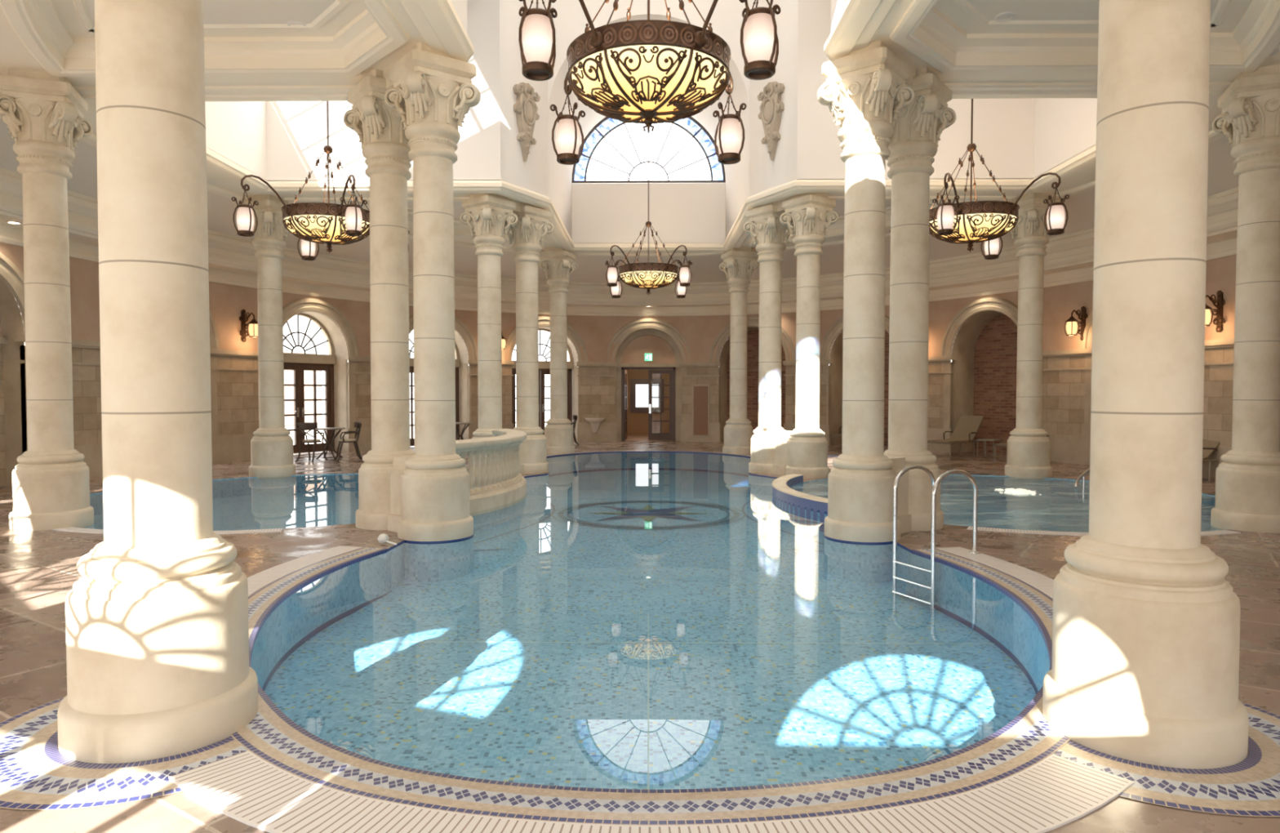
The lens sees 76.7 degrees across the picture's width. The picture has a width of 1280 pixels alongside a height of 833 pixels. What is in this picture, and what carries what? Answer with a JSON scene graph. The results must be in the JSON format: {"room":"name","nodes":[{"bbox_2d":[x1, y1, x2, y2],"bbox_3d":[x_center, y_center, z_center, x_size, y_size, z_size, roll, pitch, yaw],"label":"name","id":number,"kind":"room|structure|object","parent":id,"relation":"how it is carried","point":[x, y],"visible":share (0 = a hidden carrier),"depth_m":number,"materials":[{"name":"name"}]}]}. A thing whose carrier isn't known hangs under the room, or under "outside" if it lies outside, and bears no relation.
{"room":"spa","nodes":[
{"label":"spa","id":0,"kind":"room"},
{"bbox_2d":[0,319,7,487],"bbox_3d":[-10.689,-0.594,12.550,0.100,3.620,2.140,0,2,1],"label":"wall","id":1,"kind":"structure","parent":0,"point":[3,340],"depth_m":13.59,"materials":[{"name":"stone"}]},
{"bbox_2d":[84,0,336,24],"bbox_3d":[-4.598,-4.171,6.927,3.943,0.001,4.494,0,2,1],"label":"ceiling","id":2,"kind":"structure","parent":0,"point":[215,11],"depth_m":8.40,"materials":[{"name":"beige paint"}]},
{"bbox_2d":[286,20,306,26],"bbox_3d":[-3.697,-4.217,8.745,0.216,0.018,0.216,0,2,1],"label":"recessed light","id":3,"kind":"object","parent":2,"relation":"in","point":[291,22],"visible":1,"depth_m":8.67,"materials":[{"name":"beige"}]},
{"bbox_2d":[0,241,478,445],"bbox_3d":[-7.503,-0.952,12.506,5.733,4.340,24.235,0,2,1],"label":"wall","id":4,"kind":"structure","parent":0,"point":[237,391],"depth_m":18.29,"materials":[{"name":"stone"}]},
{"bbox_2d":[0,252,477,486],"bbox_3d":[-8.119,-0.593,12.523,5.741,3.620,24.375,0,2,1],"label":"trim","id":5,"kind":"structure","parent":4,"relation":"attached to","point":[11,317],"depth_m":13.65,"materials":[{"name":"stone"}]},
{"bbox_2d":[13,334,478,478],"bbox_3d":[-7.525,-0.058,12.534,5.888,2.550,24.235,0,2,1],"label":"trim","id":6,"kind":"structure","parent":4,"relation":"attached to","point":[233,447],"depth_m":18.31,"materials":[{"name":"stone"}]},
{"bbox_2d":[239,309,257,342],"bbox_3d":[-8.933,-2.088,18.574,0.470,0.760,0.260,1,2,22],"label":"wall lantern","id":7,"kind":"object","parent":4,"relation":"attached to","point":[253,326],"visible":0.97,"depth_m":18.57,"materials":[{"name":"brown metal"}]},
{"bbox_2d":[283,362,334,453],"bbox_3d":[-8.739,-0.215,20.799,0.162,2.360,2.080,1,2,30],"label":"door","id":8,"kind":"structure","parent":4,"relation":"in","point":[299,368],"depth_m":21.05,"materials":[{"name":"brown wood"}]},
{"bbox_2d":[283,312,335,364],"bbox_3d":[-8.757,-2.030,20.753,0.200,1.310,2.140,1,2,30],"label":"window","id":9,"kind":"structure","parent":4,"relation":"in","point":[291,357],"depth_m":20.97,"materials":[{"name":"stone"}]},
{"bbox_2d":[409,365,459,445],"bbox_3d":[-6.284,-0.310,23.907,2.080,2.360,0.162,-2,2,-43],"label":"door","id":10,"kind":"structure","parent":4,"relation":"in","point":[411,367],"depth_m":23.62,"materials":[{"name":"brown wood"}]},
{"bbox_2d":[408,337,460,367],"bbox_3d":[-6.298,-2.125,23.867,2.140,1.310,0.200,-2,2,-43],"label":"window","id":11,"kind":"structure","parent":4,"relation":"in","point":[456,352],"depth_m":24.45,"materials":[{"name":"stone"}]},
{"bbox_2d":[0,167,1238,315],"bbox_3d":[0.130,-3.269,12.355,21.541,0.940,27.613,0,2,1],"label":"crown molding","id":12,"kind":"structure","parent":4,"relation":"attached to","point":[1068,259],"depth_m":19.92,"materials":[{"name":"paint"}]},
{"bbox_2d":[213,517,355,530],"bbox_3d":[-5.319,1.557,12.560,6.560,0.001,6.560,0,2,1],"label":"trim","id":13,"kind":"structure","parent":0,"point":[316,522],"depth_m":11.82,"materials":[{"name":"tile"}]},
{"bbox_2d":[407,201,465,217],"bbox_3d":[-4.484,-4.504,17.816,3.943,0.001,4.494,0,2,1],"label":"ceiling","id":14,"kind":"structure","parent":0,"point":[458,209],"depth_m":17.44,"materials":[{"name":"beige paint"}]},
{"bbox_2d":[0,115,1239,283],"bbox_3d":[0.130,-3.901,12.336,19.400,0.335,25.600,0,2,1],"label":"ceiling","id":15,"kind":"structure","parent":0,"point":[1221,166],"depth_m":19.12,"materials":[{"name":"beige paint"}]},
{"bbox_2d":[0,440,1279,832],"bbox_3d":[0.130,1.219,12.492,23.400,0.001,29.600,0,2,1],"label":"floor","id":16,"kind":"structure","parent":0,"point":[38,571],"depth_m":6.59,"materials":[{"name":"stone"}]},
{"bbox_2d":[0,67,93,530],"bbox_3d":[-7.049,-1.325,9.638,0.845,5.320,0.845,-1,2,-20],"label":"stone column","id":17,"kind":"structure","parent":16,"relation":"on","point":[42,112],"depth_m":9.44,"materials":[{"name":"beige stone"}]},
{"bbox_2d":[0,696,247,809],"bbox_3d":[-2.296,1.478,3.891,1.588,0.001,1.600,0,2,1],"label":"trim","id":18,"kind":"structure","parent":16,"relation":"on","point":[34,775],"depth_m":3.41,"materials":[{"name":"tile"}]},
{"bbox_2d":[57,0,257,763],"bbox_3d":[-2.290,-1.147,3.811,0.845,5.320,0.845,0,2,-14],"label":"stone column","id":19,"kind":"structure","parent":16,"relation":"on","point":[157,611],"depth_m":3.63,"materials":[{"name":"beige stone"}]},
{"bbox_2d":[52,526,283,533],"bbox_3d":[-5.608,1.311,9.316,3.004,0.010,0.502,0,2,5],"label":"drain grate","id":20,"kind":"object","parent":16,"relation":"on","point":[65,529],"visible":0.5,"depth_m":9.24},
{"bbox_2d":[241,194,295,477],"bbox_3d":[-7.087,-1.505,15.536,0.845,5.320,0.845,1,2,22],"label":"stone column","id":21,"kind":"structure","parent":16,"relation":"on","point":[272,444],"depth_m":15.34,"materials":[{"name":"beige stone"}]},
{"bbox_2d":[247,545,362,595],"bbox_3d":[-3.068,1.392,6.669,0.577,0.010,3.409,0,2,-2],"label":"drain grate","id":22,"kind":"object","parent":16,"relation":"on","point":[256,581],"visible":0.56,"depth_m":7.35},
{"bbox_2d":[295,422,327,462],"bbox_3d":[-7.588,0.586,18.683,0.536,0.913,0.625,0,2,9],"label":"metal chair","id":23,"kind":"object","parent":16,"relation":"on","point":[313,425],"visible":1,"depth_m":18.49,"materials":[{"name":"brown metal"}]},
{"bbox_2d":[315,426,346,458],"bbox_3d":[-7.447,0.649,19.408,0.750,0.743,0.750,0,2,1],"label":"bistro table","id":24,"kind":"object","parent":16,"relation":"on","point":[317,429],"visible":0.83,"depth_m":19.33,"materials":[{"name":"beige"}]},
{"bbox_2d":[333,421,362,461],"bbox_3d":[-6.762,0.582,18.830,0.625,0.913,0.536,-1,2,-27],"label":"metal chair","id":25,"kind":"object","parent":16,"relation":"on","point":[357,424],"visible":0.98,"depth_m":18.74,"materials":[{"name":"brown metal"}]},
{"bbox_2d":[343,69,414,529],"bbox_3d":[-2.998,-1.327,9.696,0.845,5.320,0.845,-1,2,-37],"label":"stone column","id":26,"kind":"structure","parent":16,"relation":"on","point":[379,127],"depth_m":9.49,"materials":[{"name":"beige stone"}]},
{"bbox_2d":[377,533,396,544],"bbox_3d":[-2.637,1.282,8.484,0.230,0.110,0.119,0,2,8],"label":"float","id":27,"kind":"object","parent":16,"relation":"on","point":[383,538],"visible":1,"depth_m":8.45,"materials":[{"name":"white plastic"}]},
{"bbox_2d":[382,42,480,541],"bbox_3d":[-2.387,-1.309,9.121,0.846,5.320,1.178,-1,2,-37],"label":"stone column","id":28,"kind":"structure","parent":16,"relation":"on","point":[430,500],"depth_m":8.79,"materials":[{"name":"beige stone"}]},
{"bbox_2d":[455,422,473,439],"bbox_3d":[-5.062,0.546,22.782,0.750,0.743,0.750,0,2,1],"label":"bistro table","id":29,"kind":"object","parent":16,"relation":"on","point":[464,428],"visible":0.66,"depth_m":22.73,"materials":[{"name":"beige"}]},
{"bbox_2d":[459,193,517,471],"bbox_3d":[-2.840,-1.498,15.292,0.845,5.320,0.845,1,2,39],"label":"stone column","id":30,"kind":"structure","parent":16,"relation":"on","point":[489,213],"depth_m":15.10,"materials":[{"name":"beige stone"}]},
{"bbox_2d":[455,428,526,515],"bbox_3d":[-2.213,0.797,12.477,0.890,1.045,3.909,0,2,1],"label":"balustrade","id":31,"kind":"object","parent":16,"relation":"on","point":[504,481],"visible":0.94,"depth_m":11.46,"materials":[{"name":"stone"}]},
{"bbox_2d":[504,199,554,474],"bbox_3d":[-2.337,-1.518,15.965,0.846,5.320,1.153,1,2,39],"label":"stone column","id":32,"kind":"structure","parent":16,"relation":"on","point":[526,236],"depth_m":15.88,"materials":[{"name":"beige stone"}]},
{"bbox_2d":[537,246,577,453],"bbox_3d":[-2.110,-1.671,20.982,0.845,5.320,0.845,1,2,17],"label":"stone column","id":33,"kind":"structure","parent":16,"relation":"on","point":[558,264],"depth_m":20.77,"materials":[{"name":"beige stone"}]},
{"bbox_2d":[571,414,579,445],"bbox_3d":[-2.143,0.416,24.252,0.625,0.913,0.536,0,2,-9],"label":"metal chair","id":34,"kind":"object","parent":16,"relation":"on","point":[575,416],"visible":0.56,"depth_m":24.10,"materials":[{"name":"brown metal"}]},
{"bbox_2d":[168,750,1134,832],"bbox_3d":[0.032,1.501,3.111,3.966,0.010,0.928,0,2,1],"label":"drain grate","id":35,"kind":"object","parent":16,"relation":"on","point":[1055,791],"visible":1,"depth_m":3.06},
{"bbox_2d":[719,246,759,454],"bbox_3d":[2.550,-1.670,20.933,0.845,5.320,0.845,0,2,-15],"label":"stone column","id":36,"kind":"structure","parent":16,"relation":"on","point":[738,264],"depth_m":20.72,"materials":[{"name":"beige stone"}]},
{"bbox_2d":[743,198,793,475],"bbox_3d":[2.673,-1.517,15.913,0.846,5.320,1.154,-1,2,-37],"label":"stone column","id":37,"kind":"structure","parent":16,"relation":"on","point":[769,440],"depth_m":15.83,"materials":[{"name":"beige stone"}]},
{"bbox_2d":[779,192,838,478],"bbox_3d":[3.160,-1.496,15.229,0.845,5.320,0.845,-1,2,-37],"label":"stone column","id":38,"kind":"structure","parent":16,"relation":"on","point":[806,445],"depth_m":15.02,"materials":[{"name":"beige stone"}]},
{"bbox_2d":[828,426,842,449],"bbox_3d":[5.985,0.407,22.953,0.698,0.985,1.920,1,2,33],"label":"sun lounger","id":39,"kind":"object","parent":16,"relation":"on","point":[840,435],"visible":0.21,"depth_m":22.36,"materials":[{"name":"beige"}]},
{"bbox_2d":[817,40,915,542],"bbox_3d":[2.578,-1.308,9.070,0.846,5.320,1.179,1,2,39],"label":"stone column","id":40,"kind":"structure","parent":16,"relation":"on","point":[861,89],"depth_m":8.74,"materials":[{"name":"beige stone"}]},
{"bbox_2d":[884,66,955,530],"bbox_3d":[3.201,-1.325,9.631,0.845,5.320,0.845,1,2,39],"label":"stone column","id":41,"kind":"structure","parent":16,"relation":"on","point":[919,126],"depth_m":9.43,"materials":[{"name":"beige stone"}]},
{"bbox_2d":[927,415,985,457],"bbox_3d":[7.925,0.488,20.286,1.920,0.985,0.698,-2,2,-41],"label":"sun lounger","id":42,"kind":"object","parent":16,"relation":"on","point":[966,428],"visible":0.91,"depth_m":20.56,"materials":[{"name":"beige"}]},
{"bbox_2d":[976,438,1002,458],"bbox_3d":[8.486,0.777,19.665,0.440,0.445,0.440,-1,2,-39],"label":"side table","id":43,"kind":"object","parent":16,"relation":"on","point":[982,439],"visible":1,"depth_m":19.63,"materials":[{"name":"beige"}]},
{"bbox_2d":[936,546,1053,598],"bbox_3d":[3.206,1.394,6.603,0.577,0.010,3.409,0,2,3],"label":"drain grate","id":44,"kind":"object","parent":16,"relation":"on","point":[1042,583],"visible":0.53,"depth_m":7.24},
{"bbox_2d":[993,435,1048,460],"bbox_3d":[9.140,0.530,18.925,1.920,0.985,0.698,-1,2,-31],"label":"sun lounger","id":45,"kind":"object","parent":16,"relation":"on","point":[1005,444],"visible":0.12,"depth_m":18.70,"materials":[{"name":"beige"}]},
{"bbox_2d":[1004,192,1060,478],"bbox_3d":[7.412,-1.500,15.385,0.845,5.320,0.845,-1,2,-20],"label":"stone column","id":46,"kind":"structure","parent":16,"relation":"on","point":[1028,446],"depth_m":15.19,"materials":[{"name":"beige stone"}]},
{"bbox_2d":[966,525,1240,535],"bbox_3d":[5.291,1.315,9.202,3.004,0.010,0.502,0,2,5],"label":"drain grate","id":47,"kind":"object","parent":16,"relation":"on","point":[1220,531],"visible":0.57,"depth_m":9.18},
{"bbox_2d":[1042,0,1248,768],"bbox_3d":[2.370,-1.145,3.762,0.845,5.320,0.845,0,2,16],"label":"stone column","id":48,"kind":"structure","parent":16,"relation":"on","point":[1146,618],"depth_m":3.58,"materials":[{"name":"beige stone"}]},
{"bbox_2d":[1053,701,1279,816],"bbox_3d":[2.376,1.479,3.842,1.588,0.001,1.600,0,2,1],"label":"trim","id":49,"kind":"structure","parent":16,"relation":"on","point":[1251,787],"depth_m":3.34,"materials":[{"name":"tile"}]},
{"bbox_2d":[1202,438,1219,479],"bbox_3d":[9.896,0.655,14.822,1.920,0.985,0.698,0,2,-14],"label":"sun lounger","id":50,"kind":"object","parent":16,"relation":"on","point":[1209,446],"visible":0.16,"depth_m":14.65,"materials":[{"name":"beige"}]},
{"bbox_2d":[1210,64,1279,533],"bbox_3d":[7.250,-1.320,9.489,0.845,5.320,0.845,1,2,22],"label":"stone column","id":51,"kind":"structure","parent":16,"relation":"on","point":[1247,481],"depth_m":9.31,"materials":[{"name":"beige stone"}]},
{"bbox_2d":[0,0,1279,253],"bbox_3d":[0.130,-4.068,12.331,16.300,0.001,18.900,0,2,1],"label":"ceiling","id":52,"kind":"structure","parent":0,"point":[14,54],"depth_m":9.51,"materials":[{"name":"paint"}]},
{"bbox_2d":[0,89,1225,257],"bbox_3d":[0.130,-4.038,12.332,16.500,0.080,19.100,0,2,1],"label":"beam","id":53,"kind":"structure","parent":52,"relation":"attached to","point":[1213,135],"depth_m":19.02,"materials":[{"name":"paint"}]},
{"bbox_2d":[626,369,669,435],"bbox_3d":[0.295,-0.561,28.184,3.400,2.600,3.520,0,2,1],"label":"wall","id":54,"kind":"structure","parent":0,"point":[637,422],"depth_m":29.96,"materials":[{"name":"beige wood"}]},
{"bbox_2d":[630,378,663,412],"bbox_3d":[0.263,-0.763,29.895,1.240,1.240,0.070,0,2,1],"label":"window","id":55,"kind":"structure","parent":54,"relation":"attached to","point":[638,387],"depth_m":29.88,"materials":[{"name":"brown wood"}]},
{"bbox_2d":[617,335,679,363],"bbox_3d":[0.276,-2.214,26.293,2.140,1.220,0.001,0,2,1],"label":"wall","id":56,"kind":"structure","parent":0,"point":[662,352],"depth_m":26.30,"materials":[{"name":"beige paint"}]},
{"bbox_2d":[644,352,652,360],"bbox_3d":[0.275,-1.922,26.235,0.260,0.260,0.114,0,2,1],"label":"exit sign","id":57,"kind":"object","parent":56,"relation":"attached to","point":[647,356],"visible":1,"depth_m":26.19,"materials":[{"name":"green plastic"}]},
{"bbox_2d":[615,328,681,440],"bbox_3d":[0.275,-1.013,26.280,2.140,3.620,0.140,0,2,1],"label":"doorway","id":58,"kind":"structure","parent":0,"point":[631,337],"depth_m":26.23,"materials":[{"name":"stone"}]},
{"bbox_2d":[621,366,675,440],"bbox_3d":[0.280,-0.416,26.716,1.760,2.400,0.964,0,2,1],"label":"door","id":59,"kind":"structure","parent":58,"relation":"attached to","point":[671,435],"depth_m":26.31,"materials":[{"name":"brown wood"}]},
{"bbox_2d":[501,311,795,423],"bbox_3d":[0.265,-1.343,25.278,9.534,4.340,1.482,0,2,1],"label":"wall","id":60,"kind":"structure","parent":0,"point":[596,394],"depth_m":25.80,"materials":[{"name":"stone"}]},
{"bbox_2d":[501,331,506,349],"bbox_3d":[-4.216,-2.298,24.453,0.260,0.760,0.470,-1,2,-32],"label":"wall lantern","id":61,"kind":"object","parent":60,"relation":"attached to","point":[503,339],"visible":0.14,"depth_m":24.30,"materials":[{"name":"beige glass"}]},
{"bbox_2d":[511,368,572,434],"bbox_3d":[-3.179,-0.371,25.907,2.080,2.360,0.162,-1,2,-22],"label":"door","id":62,"kind":"structure","parent":60,"relation":"in","point":[542,371],"depth_m":25.92,"materials":[{"name":"brown wood"}]},
{"bbox_2d":[511,328,573,368],"bbox_3d":[-3.187,-2.186,25.871,2.140,1.310,0.200,-1,2,-22],"label":"window","id":63,"kind":"structure","parent":60,"relation":"in","point":[542,364],"depth_m":25.89,"materials":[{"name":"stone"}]},
{"bbox_2d":[584,414,604,432],"bbox_3d":[-1.410,0.228,25.709,0.660,0.574,0.314,0,2,-12],"label":"basin","id":64,"kind":"object","parent":60,"relation":"attached to","point":[594,423],"visible":1,"depth_m":25.71,"materials":[{"name":"beige stone"}]},
{"bbox_2d":[502,315,795,441],"bbox_3d":[0.266,-1.156,25.404,9.081,3.960,1.362,0,2,1],"label":"trim","id":65,"kind":"structure","parent":60,"relation":"attached to","point":[632,326],"depth_m":25.71,"materials":[{"name":"stone"}]},
{"bbox_2d":[537,326,759,441],"bbox_3d":[0.315,-0.998,25.790,9.032,3.620,1.719,0,2,1],"label":"trim","id":66,"kind":"structure","parent":60,"relation":"attached to","point":[725,351],"depth_m":26.07,"materials":[{"name":"stone"}]},
{"bbox_2d":[502,360,795,441],"bbox_3d":[0.265,-0.448,25.314,9.534,2.550,1.666,0,2,1],"label":"trim","id":67,"kind":"structure","parent":60,"relation":"attached to","point":[606,432],"depth_m":25.81,"materials":[{"name":"stone"}]},
{"bbox_2d":[692,383,710,436],"bbox_3d":[1.938,-0.188,25.803,0.560,1.680,0.101,0,2,12],"label":"wall panel","id":68,"kind":"object","parent":60,"relation":"attached to","point":[700,392],"visible":1,"depth_m":25.80,"materials":[{"name":"brown wood"}]},
{"bbox_2d":[624,435,672,440],"bbox_3d":[0.294,0.737,28.134,3.400,0.001,3.700,0,2,1],"label":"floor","id":69,"kind":"structure","parent":0,"point":[629,437],"depth_m":27.40,"materials":[{"name":"beige tile"}]},
{"bbox_2d":[264,510,1036,789],"bbox_3d":[0.130,1.604,12.504,6.200,0.230,19.100,0,2,1],"label":"pool water","id":70,"kind":"structure","parent":0,"point":[605,649],"depth_m":6.17,"materials":[{"name":"liquid"}]},
{"bbox_2d":[892,464,980,607],"bbox_3d":[2.950,1.157,8.121,0.646,1.311,0.646,-1,2,-24],"label":"pool ladder","id":71,"kind":"object","parent":70,"relation":"on","point":[935,483],"visible":1,"depth_m":7.96,"materials":[{"name":"silver metal"}]},
{"bbox_2d":[204,0,1097,243],"bbox_3d":[0.130,-7.232,12.234,13.800,6.090,19.900,0,2,1],"label":"wall","id":72,"kind":"structure","parent":0,"point":[1027,138],"depth_m":14.62,"materials":[{"name":"white paint"}]},
{"bbox_2d":[0,0,408,76],"bbox_3d":[-4.646,-4.012,6.869,4.438,0.320,5.021,0,2,1],"label":"trim","id":73,"kind":"structure","parent":72,"relation":"attached to","point":[348,37],"depth_m":8.90,"materials":[{"name":"paint"}]},
{"bbox_2d":[284,196,549,246],"bbox_3d":[-4.531,-4.348,17.885,4.438,0.320,5.021,0,2,1],"label":"trim","id":74,"kind":"structure","parent":72,"relation":"attached to","point":[460,230],"depth_m":17.55,"materials":[{"name":"paint"}]},
{"bbox_2d":[512,82,540,161],"bbox_3d":[-2.106,-5.494,15.120,0.180,1.440,0.710,1,2,29],"label":"cartouche","id":75,"kind":"object","parent":72,"relation":"attached to","point":[526,108],"visible":1,"depth_m":15.03,"materials":[{"name":"stone"}]},
{"bbox_2d":[604,134,692,297],"bbox_3d":[0.190,-5.321,17.945,1.851,5.260,2.444,0,2,1],"label":"chandelier","id":76,"kind":"object","parent":72,"relation":"hanging from","point":[648,275],"visible":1,"depth_m":17.52,"materials":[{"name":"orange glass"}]},
{"bbox_2d":[571,115,725,182],"bbox_3d":[0.234,-7.516,22.170,4.400,2.230,0.100,0,2,1],"label":"window","id":77,"kind":"structure","parent":72,"relation":"in","point":[592,135],"depth_m":22.18,"materials":[{"name":"white glass"}]},
{"bbox_2d":[518,0,781,164],"bbox_3d":[0.070,-4.955,6.551,1.851,5.295,2.444,0,2,1],"label":"chandelier","id":78,"kind":"object","parent":72,"relation":"hanging from","point":[648,72],"visible":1,"depth_m":6.15,"materials":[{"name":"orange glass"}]},
{"bbox_2d":[73,0,1232,252],"bbox_3d":[0.130,-4.096,12.330,14.520,0.205,17.620,0,2,1],"label":"trim","id":79,"kind":"structure","parent":72,"relation":"attached to","point":[437,21],"depth_m":10.07,"materials":[{"name":"paint"}]},
{"bbox_2d":[757,80,785,160],"bbox_3d":[2.426,-5.493,15.072,0.180,1.440,0.710,-1,2,-28],"label":"cartouche","id":80,"kind":"object","parent":72,"relation":"attached to","point":[771,107],"visible":1,"depth_m":14.98,"materials":[{"name":"stone"}]},
{"bbox_2d":[747,195,1016,246],"bbox_3d":[4.907,-4.345,17.786,4.438,0.320,5.021,0,2,1],"label":"trim","id":81,"kind":"structure","parent":72,"relation":"attached to","point":[836,229],"depth_m":17.36,"materials":[{"name":"paint"}]},
{"bbox_2d":[889,0,1279,73],"bbox_3d":[4.791,-4.009,6.770,4.438,0.320,5.021,0,2,1],"label":"trim","id":82,"kind":"structure","parent":72,"relation":"attached to","point":[949,36],"depth_m":8.87,"materials":[{"name":"paint"}]},
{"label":"skylight window","id":83,"kind":"structure","parent":72,"relation":"in","visible":0},
{"bbox_2d":[231,101,409,260],"bbox_3d":[-4.769,-4.640,12.365,1.851,4.280,2.444,0,2,1],"label":"chandelier","id":84,"kind":"object","parent":83,"relation":"hanging from","point":[329,224],"visible":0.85,"depth_m":11.85,"materials":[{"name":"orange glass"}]},
{"bbox_2d":[89,451,1215,693],"bbox_3d":[0.130,1.469,12.500,17.460,0.500,18.500,0,2,1],"label":"wall","id":85,"kind":"structure","parent":0,"point":[959,595],"depth_m":7.57,"materials":[{"name":"tile"}]},
{"bbox_2d":[81,474,486,528],"bbox_3d":[-5.319,1.229,12.550,6.560,0.001,6.560,0,2,1],"label":"pool","id":86,"kind":"object","parent":85,"relation":"in","point":[247,500],"visible":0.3,"depth_m":12.13,"materials":[{"name":"blue liquid"}]},
{"bbox_2d":[470,451,827,513],"bbox_3d":[0.130,1.234,12.493,5.761,0.001,18.500,0,2,1],"label":"pool","id":87,"kind":"object","parent":85,"relation":"in","point":[636,480],"visible":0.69,"depth_m":13.84,"materials":[{"name":"blue liquid"}]},
{"bbox_2d":[546,449,751,457],"bbox_3d":[0.202,1.020,19.364,6.305,0.038,5.293,0,2,1],"label":"trim","id":88,"kind":"structure","parent":85,"relation":"on","point":[597,451],"depth_m":21.41,"materials":[{"name":"tile"}]},
{"bbox_2d":[231,546,1070,825],"bbox_3d":[0.058,1.440,5.621,6.305,0.038,5.293,0,2,1],"label":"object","id":89,"kind":"structure","parent":85,"relation":"on","point":[1028,739],"depth_m":3.30,"materials":[{"name":"tile"}]},
{"bbox_2d":[771,473,827,532],"bbox_3d":[2.467,1.300,12.470,0.793,0.440,3.925,0,2,1],"label":"trim","id":90,"kind":"structure","parent":85,"relation":"on","point":[781,489],"depth_m":11.49,"materials":[{"name":"stone"}]},
{"bbox_2d":[790,475,1225,532],"bbox_3d":[5.580,1.233,12.436,6.560,0.001,6.560,0,2,1],"label":"pool","id":91,"kind":"object","parent":85,"relation":"in","point":[961,486],"visible":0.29,"depth_m":12.05,"materials":[{"name":"blue liquid"}]},
{"bbox_2d":[727,328,785,435],"bbox_3d":[3.848,-1.008,26.110,2.140,3.620,0.001,1,2,23],"label":"wall","id":92,"kind":"structure","parent":0,"point":[753,335],"depth_m":26.18,"materials":[{"name":"red brick"}]},
{"bbox_2d":[832,200,891,216],"bbox_3d":[4.859,-4.501,17.718,3.943,0.001,4.494,0,2,1],"label":"ceiling","id":93,"kind":"structure","parent":0,"point":[839,208],"depth_m":17.36,"materials":[{"name":"beige paint"}]},
{"bbox_2d":[884,329,888,445],"bbox_3d":[7.006,-0.943,23.982,2.140,3.620,0.001,2,2,44],"label":"wall","id":94,"kind":"structure","parent":0,"point":[886,334],"depth_m":23.76,"materials":[{"name":"red brick"}]},
{"bbox_2d":[889,98,1069,259],"bbox_3d":[5.030,-4.637,12.262,1.851,4.280,2.444,0,2,1],"label":"chandelier","id":95,"kind":"object","parent":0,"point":[971,222],"visible":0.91,"depth_m":11.75,"materials":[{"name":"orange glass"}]},
{"bbox_2d":[973,314,1017,453],"bbox_3d":[9.454,-0.844,20.746,0.001,3.620,2.140,-1,2,-29],"label":"wall","id":96,"kind":"structure","parent":0,"point":[995,356],"depth_m":21.07,"materials":[{"name":"red brick"}]},
{"bbox_2d":[819,254,1279,446],"bbox_3d":[7.763,-0.948,12.346,5.733,4.340,24.235,0,2,1],"label":"wall","id":97,"kind":"structure","parent":0,"point":[1063,390],"depth_m":18.22,"materials":[{"name":"stone"}]},
{"bbox_2d":[828,311,1004,452],"bbox_3d":[8.494,-0.587,12.350,5.971,3.620,24.710,0,2,1],"label":"trim","id":98,"kind":"structure","parent":97,"relation":"attached to","point":[966,339],"depth_m":21.54,"materials":[{"name":"stone"}]},
{"bbox_2d":[819,297,1279,464],"bbox_3d":[7.956,-0.757,12.350,5.468,3.960,23.957,0,2,1],"label":"trim","id":99,"kind":"structure","parent":97,"relation":"attached to","point":[1009,308],"depth_m":20.97,"materials":[{"name":"stone"}]},
{"bbox_2d":[819,337,1279,479],"bbox_3d":[7.786,-0.053,12.373,5.888,2.550,24.235,0,2,1],"label":"trim","id":100,"kind":"structure","parent":97,"relation":"attached to","point":[1064,448],"depth_m":18.23,"materials":[{"name":"stone"}]},
{"bbox_2d":[1064,306,1088,340],"bbox_3d":[9.547,-2.043,17.749,0.470,0.760,0.260,-1,2,-18],"label":"wall lantern","id":101,"kind":"object","parent":97,"relation":"attached to","point":[1071,326],"visible":1,"depth_m":17.73,"materials":[{"name":"brown metal"}]},
{"bbox_2d":[1204,290,1225,332],"bbox_3d":[10.255,-1.897,14.598,0.470,0.760,0.260,0,2,-7],"label":"wall lantern","id":102,"kind":"object","parent":97,"relation":"attached to","point":[1220,320],"visible":0.8,"depth_m":14.58,"materials":[{"name":"brown metal"}]},
{"bbox_2d":[940,492,1217,532],"bbox_3d":[5.580,1.561,12.446,6.560,0.001,6.560,0,2,1],"label":"floor","id":103,"kind":"structure","parent":0,"point":[993,526],"depth_m":12.05,"materials":[{"name":"tile"}]},
{"bbox_2d":[1075,466,1089,506],"bbox_3d":[7.983,0.940,13.852,1.694,1.134,0.065,-1,2,-28],"label":"handrail","id":104,"kind":"object","parent":103,"relation":"on","point":[1082,475],"visible":0.34,"depth_m":13.54,"materials":[{"name":"silver metal"}]},
{"bbox_2d":[967,0,1218,20],"bbox_3d":[4.745,-4.169,6.829,3.943,0.001,4.494,0,2,1],"label":"ceiling","id":105,"kind":"structure","parent":0,"point":[1025,10],"depth_m":8.37,"materials":[{"name":"beige paint"}]},
{"bbox_2d":[994,11,1016,22],"bbox_3d":[3.851,-4.211,8.536,0.216,0.018,0.216,0,2,1],"label":"recessed light","id":106,"kind":"object","parent":105,"relation":"in","point":[1006,15],"visible":1,"depth_m":8.53,"materials":[{"name":"beige"}]},
{"label":"outside","id":107,"kind":"structure","parent":0,"visible":0},
{"bbox_2d":[284,415,550,444],"bbox_3d":[0.131,1.238,12.543,90.000,0.001,85.000,0,2,1],"label":"ground","id":108,"kind":"structure","parent":107,"point":[322,424],"depth_m":33.63,"materials":[{"name":"beige"}]},
{"bbox_2d":[24,342,322,426],"bbox_3d":[-23.153,-1.165,33.224,13.600,3.500,18.600,0,2,1],"label":"building","id":109,"kind":"structure","parent":108,"relation":"on","point":[288,374],"depth_m":40.26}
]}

